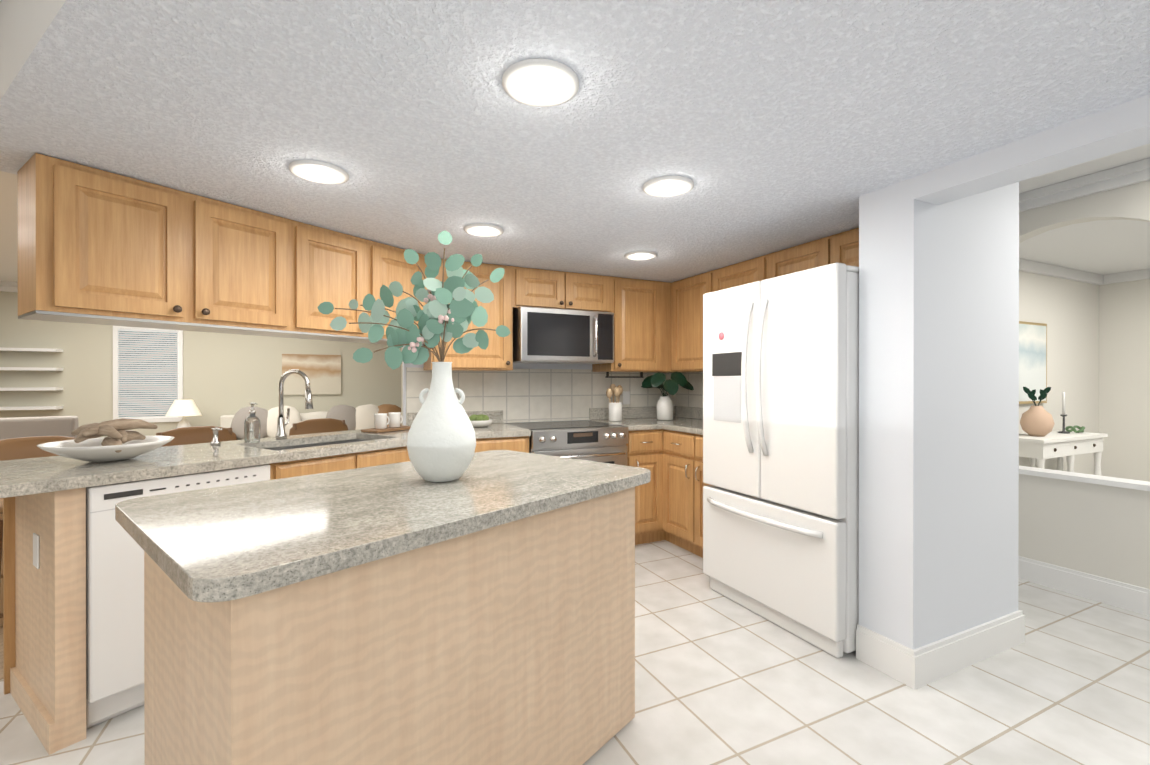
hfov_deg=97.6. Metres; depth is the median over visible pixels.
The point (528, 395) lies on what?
backsplash
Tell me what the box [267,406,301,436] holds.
pillow
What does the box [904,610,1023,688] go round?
baseboard
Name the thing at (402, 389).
wall
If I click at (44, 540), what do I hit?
base cabinet
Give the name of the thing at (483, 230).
recessed light
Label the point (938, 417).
wall
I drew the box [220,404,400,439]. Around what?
sofa
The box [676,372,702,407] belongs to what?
backsplash
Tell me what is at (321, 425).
bar stool
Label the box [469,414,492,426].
moss bowl
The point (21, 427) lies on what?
armchair
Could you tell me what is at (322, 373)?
landscape picture
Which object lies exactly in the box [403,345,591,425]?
wall
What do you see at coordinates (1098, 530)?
wall
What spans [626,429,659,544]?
base cabinet
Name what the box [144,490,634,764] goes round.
kitchen island
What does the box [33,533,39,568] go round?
outlet plate
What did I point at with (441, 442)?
vase
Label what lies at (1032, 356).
picture
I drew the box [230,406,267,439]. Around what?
pillow
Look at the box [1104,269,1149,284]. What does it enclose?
crown molding
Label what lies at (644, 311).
upper cabinet
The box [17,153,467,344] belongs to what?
upper cabinet
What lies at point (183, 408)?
table lamp
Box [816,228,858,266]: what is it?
upper cabinet
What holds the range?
on the floor at (722, 680)
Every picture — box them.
[282,354,340,394]
[1019,321,1046,403]
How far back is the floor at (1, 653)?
2.32 m
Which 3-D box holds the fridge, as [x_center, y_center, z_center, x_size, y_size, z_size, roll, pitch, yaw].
[1.320,0.357,2.815,0.922,1.790,0.910,0,0,-25]
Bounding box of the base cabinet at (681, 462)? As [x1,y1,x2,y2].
[660,437,708,557]
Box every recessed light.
[289,160,348,183]
[464,223,503,236]
[502,58,578,106]
[624,251,656,259]
[643,176,693,196]
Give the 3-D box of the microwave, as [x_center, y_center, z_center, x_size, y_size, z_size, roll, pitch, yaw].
[-0.122,-0.349,3.913,0.760,0.393,0.474,0,0,-25]
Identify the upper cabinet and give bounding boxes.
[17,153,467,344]
[424,262,515,370]
[516,267,611,311]
[592,277,675,372]
[676,254,767,372]
[768,240,815,278]
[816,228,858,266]
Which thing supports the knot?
on the console table at (1038, 450)
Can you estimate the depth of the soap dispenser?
2.60 m
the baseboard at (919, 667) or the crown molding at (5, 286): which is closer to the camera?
the baseboard at (919, 667)
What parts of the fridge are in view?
panel, handle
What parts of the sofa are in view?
seat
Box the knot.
[1065,426,1084,432]
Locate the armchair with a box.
[0,416,78,439]
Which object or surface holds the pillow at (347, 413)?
on the sofa
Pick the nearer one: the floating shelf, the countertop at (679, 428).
the countertop at (679, 428)
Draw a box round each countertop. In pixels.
[0,421,530,500]
[115,450,650,613]
[597,417,702,440]
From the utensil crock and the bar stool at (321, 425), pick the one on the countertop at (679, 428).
the utensil crock
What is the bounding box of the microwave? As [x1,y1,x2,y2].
[513,306,613,364]
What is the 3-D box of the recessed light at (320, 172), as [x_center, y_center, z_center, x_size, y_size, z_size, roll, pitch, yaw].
[-1.024,-0.839,2.017,0.216,0.013,0.216,0,0,-25]
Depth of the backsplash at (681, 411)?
4.49 m
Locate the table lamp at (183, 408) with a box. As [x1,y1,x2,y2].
[165,400,200,428]
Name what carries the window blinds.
attached to the wall at (227, 374)
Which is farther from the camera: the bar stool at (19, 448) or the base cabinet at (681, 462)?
the base cabinet at (681, 462)
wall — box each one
[0,292,400,437]
[401,347,402,425]
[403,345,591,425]
[859,177,1018,649]
[914,94,1149,204]
[1018,180,1149,588]
[1019,271,1098,474]
[1099,279,1149,481]
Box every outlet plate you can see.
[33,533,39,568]
[623,391,629,403]
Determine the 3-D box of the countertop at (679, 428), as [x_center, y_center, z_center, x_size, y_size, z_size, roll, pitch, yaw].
[0.831,0.340,3.867,0.915,0.040,1.395,0,0,-25]
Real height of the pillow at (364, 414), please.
0.451 m
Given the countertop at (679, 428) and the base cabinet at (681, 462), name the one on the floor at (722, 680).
the base cabinet at (681, 462)
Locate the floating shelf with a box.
[0,347,62,409]
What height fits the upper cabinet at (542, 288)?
0.296 m
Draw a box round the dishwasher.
[86,464,269,728]
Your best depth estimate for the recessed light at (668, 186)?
2.15 m
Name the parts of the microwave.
door, handle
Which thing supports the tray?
on the countertop at (29, 479)
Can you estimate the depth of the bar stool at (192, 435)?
3.15 m
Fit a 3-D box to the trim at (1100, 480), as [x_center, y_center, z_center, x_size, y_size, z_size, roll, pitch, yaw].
[3.936,0.571,1.072,0.160,0.030,6.600,0,0,-25]
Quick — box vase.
[317,230,509,481]
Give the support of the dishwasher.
on the floor at (722, 680)
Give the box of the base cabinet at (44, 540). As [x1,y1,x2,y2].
[3,497,85,754]
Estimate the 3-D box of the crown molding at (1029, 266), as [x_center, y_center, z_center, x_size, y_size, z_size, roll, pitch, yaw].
[4.220,-1.141,4.831,3.630,0.098,0.050,0,0,-25]
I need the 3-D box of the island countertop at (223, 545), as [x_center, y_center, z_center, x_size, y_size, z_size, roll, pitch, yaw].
[-0.482,0.344,1.624,0.880,0.040,1.400,0,0,41]
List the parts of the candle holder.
stem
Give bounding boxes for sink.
[266,439,368,450]
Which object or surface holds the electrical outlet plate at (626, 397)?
attached to the backsplash at (528, 395)
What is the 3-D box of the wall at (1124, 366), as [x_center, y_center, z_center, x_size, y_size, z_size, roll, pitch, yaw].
[7.357,0.032,2.701,0.100,2.440,6.600,0,0,-25]
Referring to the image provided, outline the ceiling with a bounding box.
[0,143,1149,281]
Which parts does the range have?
knob, panel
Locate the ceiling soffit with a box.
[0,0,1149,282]
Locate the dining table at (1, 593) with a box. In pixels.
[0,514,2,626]
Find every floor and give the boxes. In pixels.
[0,540,1149,764]
[0,627,2,679]
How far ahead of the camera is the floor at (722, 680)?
1.98 m
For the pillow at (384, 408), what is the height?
0.446 m
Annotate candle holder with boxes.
[1057,392,1069,432]
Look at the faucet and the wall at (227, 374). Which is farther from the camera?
the wall at (227, 374)
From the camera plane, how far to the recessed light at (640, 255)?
3.33 m
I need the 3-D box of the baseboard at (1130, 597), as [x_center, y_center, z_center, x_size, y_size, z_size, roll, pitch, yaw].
[3.875,1.186,1.044,0.015,0.140,6.600,0,0,-25]
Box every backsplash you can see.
[406,367,675,425]
[408,406,675,424]
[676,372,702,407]
[676,406,702,420]
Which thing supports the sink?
in the countertop at (29, 479)
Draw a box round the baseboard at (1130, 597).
[1018,556,1149,615]
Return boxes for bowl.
[37,418,174,461]
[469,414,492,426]
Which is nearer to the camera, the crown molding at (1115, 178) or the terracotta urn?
the crown molding at (1115, 178)
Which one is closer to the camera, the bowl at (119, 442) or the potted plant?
the bowl at (119, 442)
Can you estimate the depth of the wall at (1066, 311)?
5.35 m
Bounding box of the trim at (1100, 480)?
[1019,466,1149,490]
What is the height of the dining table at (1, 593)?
0.760 m
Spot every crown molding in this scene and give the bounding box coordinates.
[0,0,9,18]
[0,281,17,292]
[1019,158,1149,211]
[1019,258,1103,284]
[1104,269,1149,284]
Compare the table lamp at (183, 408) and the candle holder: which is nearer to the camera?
the candle holder
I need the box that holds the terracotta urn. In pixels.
[1020,387,1054,435]
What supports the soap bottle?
on the countertop at (29, 479)
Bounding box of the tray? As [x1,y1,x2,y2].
[361,412,410,432]
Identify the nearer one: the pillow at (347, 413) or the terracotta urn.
the terracotta urn
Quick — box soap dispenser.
[210,428,222,444]
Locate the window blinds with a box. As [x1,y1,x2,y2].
[113,326,182,422]
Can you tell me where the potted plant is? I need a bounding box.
[641,372,693,419]
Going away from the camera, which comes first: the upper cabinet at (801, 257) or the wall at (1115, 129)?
the wall at (1115, 129)
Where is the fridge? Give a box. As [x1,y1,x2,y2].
[703,263,858,657]
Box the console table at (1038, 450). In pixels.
[1019,430,1107,475]
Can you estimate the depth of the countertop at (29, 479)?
2.31 m
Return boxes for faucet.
[276,369,312,438]
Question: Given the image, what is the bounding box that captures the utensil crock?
[606,384,622,420]
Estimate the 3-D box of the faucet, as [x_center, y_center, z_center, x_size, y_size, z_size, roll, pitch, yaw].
[-1.607,0.123,2.877,0.214,0.395,0.124,0,0,34]
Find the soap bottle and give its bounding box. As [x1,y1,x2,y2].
[244,403,260,440]
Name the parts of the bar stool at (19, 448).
seat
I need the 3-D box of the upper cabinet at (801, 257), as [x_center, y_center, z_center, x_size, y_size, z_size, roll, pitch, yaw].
[1.511,-0.712,3.130,0.315,0.266,0.533,0,0,-25]
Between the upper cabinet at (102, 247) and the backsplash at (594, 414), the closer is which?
the upper cabinet at (102, 247)
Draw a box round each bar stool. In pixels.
[0,436,74,617]
[156,426,236,446]
[289,418,347,435]
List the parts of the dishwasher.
panel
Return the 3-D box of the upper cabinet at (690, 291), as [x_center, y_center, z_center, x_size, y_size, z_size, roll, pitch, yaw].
[1.175,-0.468,3.836,0.315,0.756,1.030,0,0,-25]
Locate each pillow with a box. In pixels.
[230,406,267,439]
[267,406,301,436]
[326,405,355,429]
[355,404,378,429]
[378,404,400,426]
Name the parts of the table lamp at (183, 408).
lamp shade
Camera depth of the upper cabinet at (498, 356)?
3.58 m
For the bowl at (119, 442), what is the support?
on the countertop at (29, 479)
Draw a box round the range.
[504,420,627,465]
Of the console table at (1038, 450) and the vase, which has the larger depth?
the console table at (1038, 450)

